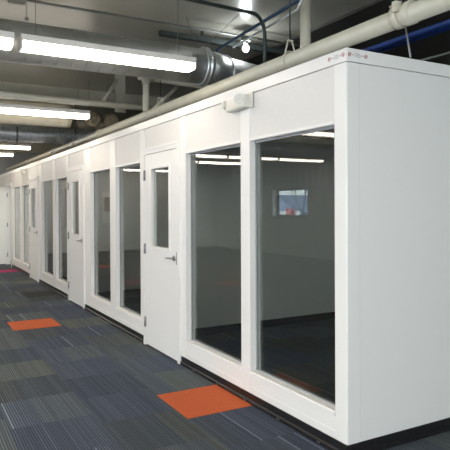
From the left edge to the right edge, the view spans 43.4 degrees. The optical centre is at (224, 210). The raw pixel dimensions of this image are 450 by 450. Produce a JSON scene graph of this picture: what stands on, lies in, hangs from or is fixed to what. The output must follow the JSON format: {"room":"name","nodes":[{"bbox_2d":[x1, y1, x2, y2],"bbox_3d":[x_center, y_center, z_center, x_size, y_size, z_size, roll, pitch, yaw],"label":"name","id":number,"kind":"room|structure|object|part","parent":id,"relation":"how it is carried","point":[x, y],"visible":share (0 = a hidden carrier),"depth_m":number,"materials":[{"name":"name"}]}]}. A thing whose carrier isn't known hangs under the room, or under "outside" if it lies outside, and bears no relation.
{"room":"office corridor","nodes":[
{"label":"office corridor","id":0,"kind":"room"},
{"bbox_2d":[10,186,26,261],"bbox_3d":[-4.448,0.226,15.984,3.117,2.390,0.090,0,0,-29],"label":"wall partition","id":1,"kind":"structure","parent":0,"point":[18,189],"depth_m":15.30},
{"bbox_2d":[0,153,52,174],"bbox_3d":[-7.759,-0.284,17.510,15.380,3.420,0.200,0,0,-29],"label":"wall","id":2,"kind":"structure","parent":0,"point":[5,161],"depth_m":17.97,"materials":[{"name":"grey paint"}]},
{"bbox_2d":[46,179,66,275],"bbox_3d":[-2.764,0.237,12.972,3.117,2.390,0.090,0,0,-29],"label":"wall partition","id":3,"kind":"structure","parent":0,"point":[49,184],"depth_m":12.35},
{"bbox_2d":[75,165,140,296],"bbox_3d":[-1.122,0.248,10.035,3.117,2.390,0.090,0,0,-29],"label":"wall partition","id":4,"kind":"structure","parent":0,"point":[131,175],"depth_m":9.66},
{"bbox_3d":[-1.117,1.398,10.043,3.117,0.090,0.090,0,0,-29],"label":"baseboard","id":5,"kind":"part","parent":4,"relation":"part of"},
{"bbox_2d":[0,47,357,449],"bbox_3d":[-2.952,0.231,9.996,0.109,2.440,15.212,0,0,-29],"label":"wall","id":6,"kind":"structure","parent":0,"point":[312,92],"depth_m":4.44,"materials":[{"name":"white"}]},
{"bbox_3d":[-6.222,0.211,15.868,0.086,2.277,1.770,0,0,-29],"label":"blank panel","id":7,"kind":"part","parent":6,"relation":"part of","materials":[{"name":"white paint"}]},
{"bbox_2d":[0,183,11,266],"bbox_3d":[-5.928,0.367,14.479,0.931,2.140,0.958,0,0,-29],"label":"door","id":8,"kind":"structure","parent":6,"relation":"in","point":[5,256],"depth_m":14.97,"materials":[{"name":"white"}]},
{"bbox_3d":[-5.570,0.364,14.675,0.116,2.140,0.950,0,0,-29],"label":"frame","id":9,"kind":"part","parent":8,"relation":"part of","materials":[{"name":"white"}]},
{"bbox_3d":[-5.567,-0.804,14.672,0.076,0.237,0.950,0,0,-29],"label":"header panel","id":10,"kind":"part","parent":6,"relation":"part of","materials":[{"name":"white paint"}]},
{"bbox_3d":[-5.293,0.217,14.199,0.094,2.277,0.150,0,0,-29],"label":"post","id":11,"kind":"part","parent":6,"relation":"part of","materials":[{"name":"white"}]},
{"bbox_3d":[-5.001,-0.751,13.660,0.076,0.337,1.070,0,0,-29],"label":"header panel","id":12,"kind":"part","parent":6,"relation":"part of","materials":[{"name":"white paint"}]},
{"bbox_2d":[13,186,20,262],"bbox_3d":[-5.010,0.318,13.659,0.072,1.800,1.070,0,0,-29],"label":"window","id":13,"kind":"structure","parent":6,"relation":"in","point":[15,258],"depth_m":14.13,"materials":[{"name":"white"}]},
{"bbox_2d":[20,169,25,174],"bbox_3d":[-4.530,-0.865,12.605,0.113,0.118,0.380,0,0,-29],"label":"emergency light","id":14,"kind":"object","parent":6,"relation":"attached to","point":[22,171],"visible":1,"depth_m":12.48,"materials":[{"name":"beige plastic"}]},
{"bbox_3d":[-4.686,0.221,13.113,0.094,2.277,0.200,0,0,-29],"label":"post","id":15,"kind":"part","parent":6,"relation":"part of","materials":[{"name":"white metal"}]},
{"bbox_2d":[21,184,28,266],"bbox_3d":[-4.434,0.322,12.629,0.072,1.800,0.890,0,0,-29],"label":"window","id":16,"kind":"structure","parent":6,"relation":"in","point":[25,185],"depth_m":13.02,"materials":[{"name":"white metal"}]},
{"bbox_3d":[-4.425,-0.747,12.630,0.076,0.337,0.890,0,0,-29],"label":"header panel","id":17,"kind":"part","parent":6,"relation":"part of","materials":[{"name":"white paint"}]},
{"bbox_2d":[26,186,28,262],"bbox_3d":[-4.748,0.395,13.705,0.116,2.047,0.816,0,0,-29],"label":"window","id":18,"kind":"structure","parent":6,"relation":"in","point":[27,187],"depth_m":13.88,"materials":[{"name":"grey"}]},
{"bbox_3d":[-4.710,-0.059,13.682,0.064,0.876,0.516,0,0,-29],"label":"glazing frame","id":19,"kind":"part","parent":18,"relation":"part of","materials":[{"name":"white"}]},
{"bbox_2d":[29,176,38,282],"bbox_3d":[-3.935,0.375,11.694,0.170,2.140,0.950,0,0,-29],"label":"door","id":20,"kind":"structure","parent":6,"relation":"in","point":[33,181],"depth_m":11.71,"materials":[{"name":"white"}]},
{"bbox_3d":[-3.933,-0.050,11.682,0.064,0.876,0.516,0,0,-29],"label":"glazing frame","id":21,"kind":"part","parent":20,"relation":"part of","materials":[{"name":"white metal"}]},
{"bbox_3d":[-3.908,-0.793,11.705,0.076,0.237,0.950,0,0,-29],"label":"header panel","id":22,"kind":"part","parent":6,"relation":"part of","materials":[{"name":"white paint"}]},
{"bbox_3d":[-3.602,0.228,11.175,0.094,2.277,0.280,0,0,-29],"label":"post","id":23,"kind":"part","parent":6,"relation":"part of","materials":[{"name":"white"}]},
{"bbox_2d":[41,179,52,278],"bbox_3d":[-3.314,0.329,10.626,0.072,1.800,0.960,0,0,-29],"label":"window","id":24,"kind":"structure","parent":6,"relation":"in","point":[46,273],"depth_m":11.04,"materials":[{"name":"white metal"}]},
{"bbox_3d":[-3.297,1.299,10.639,0.080,0.140,0.960,0,0,-29],"label":"panel","id":25,"kind":"part","parent":6,"relation":"part of","materials":[{"name":"white paint"}]},
{"bbox_3d":[-3.305,-0.740,10.627,0.076,0.337,0.960,0,0,-29],"label":"header panel","id":26,"kind":"part","parent":6,"relation":"part of","materials":[{"name":"white paint"}]},
{"bbox_3d":[-3.007,0.232,10.110,0.094,2.277,0.240,0,0,-29],"label":"post","id":27,"kind":"part","parent":6,"relation":"part of","materials":[{"name":"white"}]},
{"bbox_2d":[55,176,66,284],"bbox_3d":[-2.767,0.333,9.649,0.072,1.800,0.800,0,0,-29],"label":"window","id":28,"kind":"structure","parent":6,"relation":"in","point":[59,279],"depth_m":10.00,"materials":[{"name":"white metal"}]},
{"bbox_3d":[-2.751,1.302,9.661,0.080,0.140,0.800,0,0,-29],"label":"panel","id":29,"kind":"part","parent":6,"relation":"part of","materials":[{"name":"white"}]},
{"bbox_3d":[-2.752,1.347,9.661,0.083,0.050,0.800,0,0,-29],"label":"kick plate","id":30,"kind":"part","parent":6,"relation":"part of","materials":[{"name":"white paint"}]},
{"bbox_3d":[-2.758,-0.736,9.650,0.076,0.337,0.800,0,0,-29],"label":"header panel","id":31,"kind":"part","parent":6,"relation":"part of","materials":[{"name":"white paint"}]},
{"bbox_2d":[61,181,66,276],"bbox_3d":[-3.313,0.400,11.932,0.116,2.047,0.816,-1,0,-36],"label":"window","id":32,"kind":"structure","parent":6,"relation":"in","point":[63,183],"depth_m":12.12,"materials":[{"name":"grey"}]},
{"bbox_3d":[-3.273,-0.054,11.915,0.064,0.876,0.516,-1,0,-36],"label":"glazing frame","id":33,"kind":"part","parent":32,"relation":"part of","materials":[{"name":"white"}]},
{"bbox_3d":[-2.526,0.235,9.250,0.094,2.277,0.130,0,0,-29],"label":"post","id":34,"kind":"part","parent":6,"relation":"part of","materials":[{"name":"white"}]},
{"bbox_2d":[67,164,84,308],"bbox_3d":[-2.295,0.386,8.761,0.170,2.140,0.950,0,0,-29],"label":"door","id":35,"kind":"structure","parent":6,"relation":"in","point":[76,242],"depth_m":8.72,"materials":[{"name":"white"}]},
{"bbox_3d":[-2.293,-0.039,8.749,0.064,0.876,0.516,0,0,-29],"label":"glazing frame","id":36,"kind":"part","parent":35,"relation":"part of","materials":[{"name":"white metal"}]},
{"bbox_3d":[-2.268,-0.783,8.772,0.076,0.237,0.950,0,0,-29],"label":"header panel","id":37,"kind":"part","parent":6,"relation":"part of","materials":[{"name":"white paint"}]},
{"bbox_3d":[-1.955,0.239,8.229,0.094,2.277,0.310,0,0,-29],"label":"post","id":38,"kind":"part","parent":6,"relation":"part of","materials":[{"name":"white"}]},
{"bbox_2d":[90,167,110,306],"bbox_3d":[-1.674,0.340,7.693,0.072,1.800,0.900,0,0,-29],"label":"window","id":39,"kind":"structure","parent":6,"relation":"in","point":[95,296],"depth_m":8.03,"materials":[{"name":"white metal"}]},
{"bbox_3d":[-1.665,-0.729,7.694,0.076,0.337,0.900,0,0,-29],"label":"header panel","id":40,"kind":"part","parent":6,"relation":"part of","materials":[{"name":"white paint"}]},
{"bbox_3d":[-1.658,1.310,7.706,0.080,0.140,0.900,0,0,-29],"label":"panel","id":41,"kind":"part","parent":6,"relation":"part of","materials":[{"name":"white"}]},
{"bbox_3d":[-1.659,1.355,7.706,0.083,0.050,0.900,0,0,-29],"label":"kick plate","id":42,"kind":"part","parent":6,"relation":"part of","materials":[{"name":"white"}]},
{"bbox_3d":[-1.385,0.243,7.210,0.094,2.277,0.225,0,0,-29],"label":"post","id":43,"kind":"part","parent":6,"relation":"part of","materials":[{"name":"white"}]},
{"bbox_2d":[115,161,140,320],"bbox_3d":[-1.134,0.343,6.727,0.072,1.800,0.865,0,0,-29],"label":"window","id":44,"kind":"structure","parent":6,"relation":"in","point":[122,309],"depth_m":7.00,"materials":[{"name":"white metal"}]},
{"bbox_3d":[-1.125,-0.725,6.728,0.076,0.337,0.865,0,0,-29],"label":"header panel","id":45,"kind":"part","parent":6,"relation":"part of","materials":[{"name":"white paint"}]},
{"bbox_3d":[-1.117,1.313,6.740,0.080,0.140,0.865,0,0,-29],"label":"panel","id":46,"kind":"part","parent":6,"relation":"part of","materials":[{"name":"white paint"}]},
{"bbox_3d":[-1.118,1.358,6.739,0.083,0.050,0.865,0,0,-29],"label":"kick plate","id":47,"kind":"part","parent":6,"relation":"part of","materials":[{"name":"white paint"}]},
{"bbox_3d":[-0.876,0.246,6.300,0.094,2.277,0.130,0,0,-29],"label":"post","id":48,"kind":"part","parent":6,"relation":"part of","materials":[{"name":"white"}]},
{"bbox_2d":[142,140,180,363],"bbox_3d":[-0.645,0.397,5.811,0.170,2.140,0.950,0,0,-29],"label":"door","id":49,"kind":"structure","parent":6,"relation":"in","point":[161,265],"depth_m":5.72,"materials":[{"name":"white"}]},
{"bbox_3d":[-0.643,-0.028,5.799,0.064,0.876,0.516,0,0,-29],"label":"glazing frame","id":50,"kind":"part","parent":49,"relation":"part of","materials":[{"name":"white metal"}]},
{"bbox_3d":[-0.542,0.463,5.516,0.062,0.054,0.154,0,0,-29],"label":"lever handle","id":51,"kind":"part","parent":49,"relation":"part of","materials":[{"name":"silver metal"}]},
{"bbox_3d":[-0.618,-0.772,5.822,0.076,0.237,0.950,0,0,-29],"label":"header panel","id":52,"kind":"part","parent":6,"relation":"part of","materials":[{"name":"white paint"}]},
{"bbox_3d":[-2.953,-0.949,9.995,0.096,0.080,15.206,0,0,-29],"label":"trim","id":53,"kind":"part","parent":6,"relation":"part of","materials":[{"name":"white"}]},
{"bbox_3d":[-0.354,0.250,5.365,0.094,2.277,0.112,0,0,-29],"label":"post","id":54,"kind":"part","parent":6,"relation":"part of","materials":[{"name":"white"}]},
{"bbox_2d":[185,140,240,369],"bbox_3d":[-0.095,0.350,4.870,0.072,1.800,1.006,0,0,-29],"label":"window","id":55,"kind":"structure","parent":6,"relation":"in","point":[234,362],"depth_m":5.04,"materials":[{"name":"white metal"}]},
{"bbox_3d":[-0.086,-0.718,4.871,0.076,0.337,1.006,0,0,-29],"label":"header panel","id":56,"kind":"part","parent":6,"relation":"part of","materials":[{"name":"white paint"}]},
{"bbox_3d":[-0.079,1.320,4.883,0.080,0.140,1.006,0,0,-29],"label":"panel","id":57,"kind":"part","parent":6,"relation":"part of","materials":[{"name":"white paint"}]},
{"bbox_3d":[-0.080,1.365,4.882,0.083,0.050,1.006,0,0,-29],"label":"kick plate","id":58,"kind":"part","parent":6,"relation":"part of","materials":[{"name":"white paint"}]},
{"bbox_2d":[222,91,252,112],"bbox_3d":[0.069,-0.835,4.379,0.113,0.118,0.380,0,0,-29],"label":"emergency light","id":59,"kind":"object","parent":6,"relation":"attached to","point":[240,101],"visible":1,"depth_m":4.26,"materials":[{"name":"beige plastic"}]},
{"bbox_3d":[0.131,-0.836,4.379,0.005,0.116,0.320,0,0,-29],"label":"plate","id":60,"kind":"part","parent":59,"relation":"part of","materials":[{"name":"beige plastic"}]},
{"bbox_3d":[0.197,0.254,4.380,0.094,2.277,0.134,0,0,-29],"label":"post","id":61,"kind":"part","parent":6,"relation":"part of","materials":[{"name":"white"}]},
{"bbox_2d":[249,121,334,415],"bbox_3d":[0.455,0.354,3.886,0.072,1.800,0.981,0,0,-29],"label":"window","id":62,"kind":"structure","parent":6,"relation":"in","point":[308,397],"depth_m":3.99,"materials":[{"name":"white metal"}]},
{"bbox_3d":[0.464,-0.715,3.887,0.076,0.337,0.981,0,0,-29],"label":"header panel","id":63,"kind":"part","parent":6,"relation":"part of","materials":[{"name":"white paint"}]},
{"bbox_3d":[0.471,1.324,3.898,0.080,0.140,0.981,0,0,-29],"label":"panel","id":64,"kind":"part","parent":6,"relation":"part of","materials":[{"name":"white"}]},
{"bbox_3d":[0.470,1.369,3.898,0.083,0.050,0.981,0,0,-29],"label":"kick plate","id":65,"kind":"part","parent":6,"relation":"part of","materials":[{"name":"white paint"}]},
{"bbox_3d":[0.735,0.257,3.418,0.094,2.277,0.107,0,0,-29],"label":"post","id":66,"kind":"part","parent":6,"relation":"part of","materials":[{"name":"white"}]},
{"bbox_2d":[0,0,375,123],"bbox_3d":[-1.485,-2.013,6.347,15.300,0.120,25.800,0,0,-29],"label":"ceiling","id":67,"kind":"structure","parent":0,"point":[322,11],"depth_m":5.89,"materials":[{"name":"grey metal"}]},
{"bbox_2d":[0,151,13,156],"bbox_3d":[-5.679,-1.628,13.054,1.480,0.702,0.176,0,0,-29],"label":"fluorescent light","id":68,"kind":"object","parent":67,"relation":"hanging from","point":[2,153],"visible":0.76,"depth_m":13.28,"materials":[{"name":"white plastic"}]},
{"bbox_2d":[0,30,14,50],"bbox_3d":[-2.278,-1.587,3.980,1.480,0.702,0.176,0,0,-29],"label":"fluorescent light","id":69,"kind":"object","parent":67,"relation":"hanging from","point":[7,39],"visible":1,"depth_m":4.25,"materials":[{"name":"white plastic"}]},
{"bbox_2d":[0,142,30,149],"bbox_3d":[-4.740,-1.623,11.517,1.480,0.702,0.176,0,0,-29],"label":"fluorescent light","id":70,"kind":"object","parent":67,"relation":"hanging from","point":[22,146],"visible":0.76,"depth_m":11.65,"materials":[{"name":"white plastic"}]},
{"bbox_2d":[0,141,79,153],"bbox_3d":[-7.678,-1.746,13.769,11.270,0.450,0.180,0,0,-29],"label":"roof beam","id":71,"kind":"structure","parent":67,"relation":"attached to","point":[38,148],"depth_m":15.21,"materials":[{"name":"metal"}]},
{"bbox_2d":[0,88,89,119],"bbox_3d":[-2.533,-1.608,7.447,1.480,0.702,0.176,0,0,-29],"label":"fluorescent light","id":72,"kind":"object","parent":67,"relation":"hanging from","point":[5,108],"visible":0.89,"depth_m":7.45,"materials":[{"name":"white plastic"}]},
{"bbox_2d":[3,124,128,131],"bbox_3d":[-6.312,-1.752,11.325,11.270,0.420,0.180,0,0,-29],"label":"roof beam","id":73,"kind":"structure","parent":67,"relation":"attached to","point":[72,125],"depth_m":12.87,"materials":[{"name":"metal"}]},
{"bbox_2d":[72,105,77,146],"bbox_3d":[-2.634,-1.543,9.945,0.138,0.864,0.020,0,0,-29],"label":"hanger","id":74,"kind":"object","parent":67,"relation":"hanging from","point":[75,105],"visible":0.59,"depth_m":9.94,"materials":[{"name":"beige metal"}]},
{"bbox_2d":[0,82,173,105],"bbox_3d":[-4.894,-1.846,7.764,10.270,0.200,0.180,0,0,-29],"label":"roof beam","id":75,"kind":"structure","parent":67,"relation":"attached to","point":[4,86],"depth_m":9.08,"materials":[{"name":"metal"}]},
{"bbox_2d":[76,111,100,129],"bbox_3d":[-2.082,-1.602,8.608,0.244,0.730,0.520,0,0,-29],"label":"duct","id":76,"kind":"object","parent":67,"relation":"hanging from","point":[94,121],"visible":0.84,"depth_m":8.42,"materials":[{"name":"grey"}]},
{"bbox_2d":[18,0,195,72],"bbox_3d":[-0.943,-1.598,4.727,1.480,0.702,0.176,0,0,-29],"label":"fluorescent light","id":77,"kind":"object","parent":67,"relation":"hanging from","point":[28,43],"visible":1,"depth_m":4.63,"materials":[{"name":"white plastic"}]},
{"bbox_2d":[95,84,118,129],"bbox_3d":[-1.845,-1.604,8.798,0.244,0.730,0.520,0,0,-29],"label":"duct","id":78,"kind":"object","parent":67,"relation":"hanging from","point":[108,119],"visible":0.79,"depth_m":8.59,"materials":[{"name":"grey"}]},
{"bbox_2d":[102,74,125,112],"bbox_3d":[-1.502,-1.673,7.743,0.201,0.584,0.566,0,0,17],"label":"brace","id":79,"kind":"object","parent":67,"relation":"attached to","point":[119,83],"visible":0.65,"depth_m":7.95,"materials":[{"name":"beige metal"}]},
{"bbox_3d":[-1.478,-1.675,7.968,0.150,0.584,0.020,0,0,-29],"label":"plate","id":80,"kind":"part","parent":79,"relation":"part of","materials":[{"name":"paint"}]},
{"bbox_2d":[155,80,163,115],"bbox_3d":[-0.755,-1.530,6.585,0.138,0.864,0.020,0,0,-29],"label":"hanger","id":81,"kind":"object","parent":67,"relation":"hanging from","point":[160,97],"visible":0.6,"depth_m":6.58,"materials":[{"name":"beige metal"}]},
{"bbox_2d":[186,14,238,46],"bbox_3d":[-0.110,-1.815,5.731,0.552,0.295,0.127,0,0,11],"label":"hanger","id":82,"kind":"object","parent":67,"relation":"hanging from","point":[238,14],"visible":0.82,"depth_m":5.73,"materials":[{"name":"grey metal"}]},
{"bbox_2d":[0,18,257,85],"bbox_3d":[-2.658,-1.490,4.601,11.047,0.458,1.187,-1,0,-35],"label":"air duct","id":83,"kind":"object","parent":82,"relation":"hanging from","point":[212,67],"visible":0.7,"depth_m":5.29,"materials":[{"name":"metal"}]},
{"bbox_2d":[8,0,299,46],"bbox_3d":[-2.572,-1.766,4.503,11.000,0.220,0.100,0,0,-29],"label":"conduit","id":84,"kind":"object","parent":83,"relation":"on","point":[19,2],"visible":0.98,"depth_m":5.41,"materials":[{"name":"grey metal"}]},
{"bbox_2d":[240,37,250,51],"bbox_3d":[0.221,-1.775,6.064,0.110,0.148,0.110,0,0,-29],"label":"light bulb","id":85,"kind":"object","parent":84,"relation":"hanging from","point":[245,47],"visible":0.89,"depth_m":6.04,"materials":[{"name":"grey glass"}]},
{"bbox_2d":[240,37,250,43],"bbox_3d":[0.221,-1.816,6.064,0.110,0.065,0.110,0,0,-29],"label":"socket","id":86,"kind":"object","parent":85,"relation":"attached to","point":[242,38],"depth_m":6.04,"materials":[{"name":"grey"}]},
{"bbox_3d":[0.221,-1.743,6.064,0.068,0.084,0.068,0,0,-29],"label":"bulb","id":87,"kind":"part","parent":85,"relation":"part of","materials":[{"name":"white glass"}]},
{"bbox_2d":[216,0,299,52],"bbox_3d":[1.401,-1.714,5.027,3.369,0.082,1.316,0,0,13],"label":"tube","id":88,"kind":"object","parent":83,"relation":"on","point":[294,2],"visible":0.76,"depth_m":5.22,"materials":[{"name":"blue metal"}]},
{"bbox_2d":[232,0,302,47],"bbox_3d":[0.349,-1.662,5.135,0.027,0.076,1.314,0,0,-24],"label":"conduit","id":89,"kind":"object","parent":88,"relation":"attached to","point":[300,1],"visible":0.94,"depth_m":4.97,"materials":[{"name":"metal"}]},
{"bbox_2d":[362,19,449,51],"bbox_3d":[1.029,-1.284,4.719,0.052,0.042,6.500,0,0,-29],"label":"tube","id":90,"kind":"object","parent":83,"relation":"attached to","point":[444,23],"visible":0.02,"depth_m":4.12,"materials":[{"name":"blue"}]},
{"bbox_2d":[372,25,449,52],"bbox_3d":[1.111,-1.287,4.765,0.052,0.042,6.500,0,0,-29],"label":"tube","id":91,"kind":"object","parent":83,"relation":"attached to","point":[446,28],"visible":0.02,"depth_m":4.21,"materials":[{"name":"blue metal"}]},
{"bbox_2d":[158,30,289,54],"bbox_3d":[0.709,-1.898,6.646,3.180,0.138,0.060,0,0,-29],"label":"strut","id":92,"kind":"object","parent":67,"relation":"attached to","point":[162,33],"visible":0.36,"depth_m":6.14,"materials":[{"name":"grey metal"}]},
{"bbox_2d":[184,0,266,62],"bbox_3d":[-0.929,-1.309,4.037,3.008,0.696,0.083,0,0,-31],"label":"conduit","id":93,"kind":"object","parent":67,"relation":"attached to","point":[203,2],"visible":0.87,"depth_m":4.65,"materials":[{"name":"grey metal"}]},
{"bbox_2d":[283,0,294,67],"bbox_3d":[0.499,-1.522,4.342,0.138,0.864,0.020,0,0,-29],"label":"hanger","id":94,"kind":"object","parent":67,"relation":"hanging from","point":[289,39],"visible":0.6,"depth_m":4.34,"materials":[{"name":"beige metal"}]},
{"bbox_3d":[0.498,-1.627,4.341,0.011,0.655,0.011,0,0,-7],"label":"rod","id":95,"kind":"part","parent":94,"relation":"part of","materials":[{"name":"grey metal"}]},
{"bbox_2d":[300,0,310,47],"bbox_3d":[0.711,-1.465,4.987,0.112,0.988,0.112,0,0,-29],"label":"standpipe","id":96,"kind":"object","parent":67,"relation":"attached to","point":[305,8],"visible":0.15,"depth_m":4.95,"materials":[{"name":"beige plastic"}]},
{"bbox_2d":[401,0,449,60],"bbox_3d":[1.831,-1.464,4.519,2.108,0.995,1.039,0,0,-29],"label":"wires","id":97,"kind":"object","parent":67,"relation":"hanging from","point":[448,52],"visible":0.48,"depth_m":4.28,"materials":[{"name":"metal"}]},
{"bbox_3d":[1.948,-1.256,4.404,2.067,0.579,0.069,0,0,-15],"label":"rail","id":98,"kind":"part","parent":97,"relation":"part of","materials":[{"name":"grey metal"}]},
{"bbox_2d":[0,264,449,449],"bbox_3d":[-1.469,1.527,6.369,14.900,0.120,25.400,0,0,-29],"label":"floor","id":99,"kind":"structure","parent":0,"point":[81,383],"depth_m":4.87,"materials":[{"name":"carpet"}]},
{"bbox_2d":[0,269,18,272],"bbox_3d":[-5.196,1.438,13.435,0.573,0.003,0.573,0,0,-29],"label":"tile","id":100,"kind":"object","parent":99,"relation":"on","point":[9,270],"depth_m":13.51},
{"bbox_2d":[7,318,60,330],"bbox_3d":[-2.465,1.464,7.285,0.573,0.003,0.573,0,0,-29],"label":"tile","id":101,"kind":"object","parent":99,"relation":"on","point":[48,322],"depth_m":7.25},
{"bbox_2d":[21,290,58,296],"bbox_3d":[-3.209,1.451,9.883,0.573,0.003,0.573,0,0,-29],"label":"tile","id":102,"kind":"object","parent":99,"relation":"on","point":[49,292],"depth_m":9.87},
{"bbox_2d":[157,385,251,418],"bbox_3d":[-0.153,1.472,4.391,0.573,0.003,0.573,0,0,-29],"label":"tile","id":103,"kind":"object","parent":99,"relation":"on","point":[202,401],"depth_m":4.35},
{"bbox_2d":[156,137,334,335],"bbox_3d":[0.527,0.259,7.085,3.117,2.390,0.090,0,0,-29],"label":"wall partition","id":104,"kind":"structure","parent":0,"point":[297,175],"depth_m":7.07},
{"bbox_3d":[0.533,1.409,7.092,3.117,0.090,0.090,0,0,-29],"label":"baseboard","id":105,"kind":"part","parent":104,"relation":"part of","materials":[{"name":"black"}]},
{"bbox_2d":[293,129,333,139],"bbox_3d":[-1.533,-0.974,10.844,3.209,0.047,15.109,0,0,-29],"label":"light","id":106,"kind":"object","parent":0,"point":[327,134],"depth_m":7.08,"materials":[{"name":"white plastic"}]},
{"bbox_2d":[241,0,449,64],"bbox_3d":[5.543,-1.951,3.460,5.450,0.029,13.500,0,0,-29],"label":"ceiling","id":107,"kind":"structure","parent":0,"point":[439,43],"depth_m":6.32,"materials":[{"name":"grey metal"}]},
{"bbox_2d":[338,49,449,449],"bbox_3d":[2.140,0.244,4.185,3.312,2.440,0.106,0,0,-29],"label":"wall","id":108,"kind":"structure","parent":0,"point":[398,108],"depth_m":3.55,"materials":[{"name":"white"}]},
{"bbox_3d":[0.745,0.257,3.412,0.098,2.277,0.094,0,0,-29],"label":"corner post","id":109,"kind":"part","parent":108,"relation":"part of","materials":[{"name":"white"}]},
{"bbox_3d":[2.177,-0.936,4.207,3.210,0.080,0.096,0,0,-29],"label":"trim","id":110,"kind":"part","parent":108,"relation":"part of","materials":[{"name":"white"}]},
{"bbox_3d":[-8.006,-0.191,2.707,0.500,3.420,25.400,0,0,-29],"label":"wall","id":111,"kind":"structure","parent":0,"visible":0},
{"bbox_2d":[0,99,71,127],"bbox_3d":[-5.643,-1.365,6.487,7.670,0.340,0.340,0,0,-29],"label":"duct","id":112,"kind":"object","parent":111,"relation":"attached to","point":[15,119],"visible":0.69,"depth_m":8.01,"materials":[{"name":"beige metal"}]},
{"bbox_2d":[0,124,109,144],"bbox_3d":[-6.088,-1.361,9.046,8.890,0.355,0.350,0,0,-29],"label":"duct","id":113,"kind":"object","parent":111,"relation":"attached to","point":[9,133],"visible":0.76,"depth_m":10.40,"materials":[{"name":"grey metal"}]},
{"bbox_2d":[6,0,449,171],"bbox_3d":[-2.206,-1.177,9.155,0.170,0.140,17.400,0,0,-29],"label":"drain pipe","id":114,"kind":"object","parent":113,"relation":"attached to","point":[400,15],"visible":0.9,"depth_m":4.20,"materials":[{"name":"beige plastic"}]},
{"bbox_2d":[137,77,208,111],"bbox_3d":[0.145,-1.472,7.845,3.030,0.486,0.132,-1,0,-38],"label":"vent pipe","id":115,"kind":"object","parent":114,"relation":"attached to","point":[145,81],"visible":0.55,"depth_m":6.95,"materials":[{"name":"beige plastic"}]},
{"bbox_2d":[153,85,179,107],"bbox_3d":[-0.792,-1.442,7.338,0.466,0.435,0.048,-1,0,-36],"label":"brace","id":116,"kind":"object","parent":115,"relation":"attached to","point":[176,87],"visible":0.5,"depth_m":7.35,"materials":[{"name":"beige metal"}]},
{"bbox_2d":[0,91,153,110],"bbox_3d":[-4.216,-1.352,5.760,9.452,0.085,0.158,0,0,-30],"label":"pipe","id":117,"kind":"object","parent":111,"relation":"attached to","point":[10,95],"visible":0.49,"depth_m":7.03,"materials":[{"name":"beige metal"}]}
]}

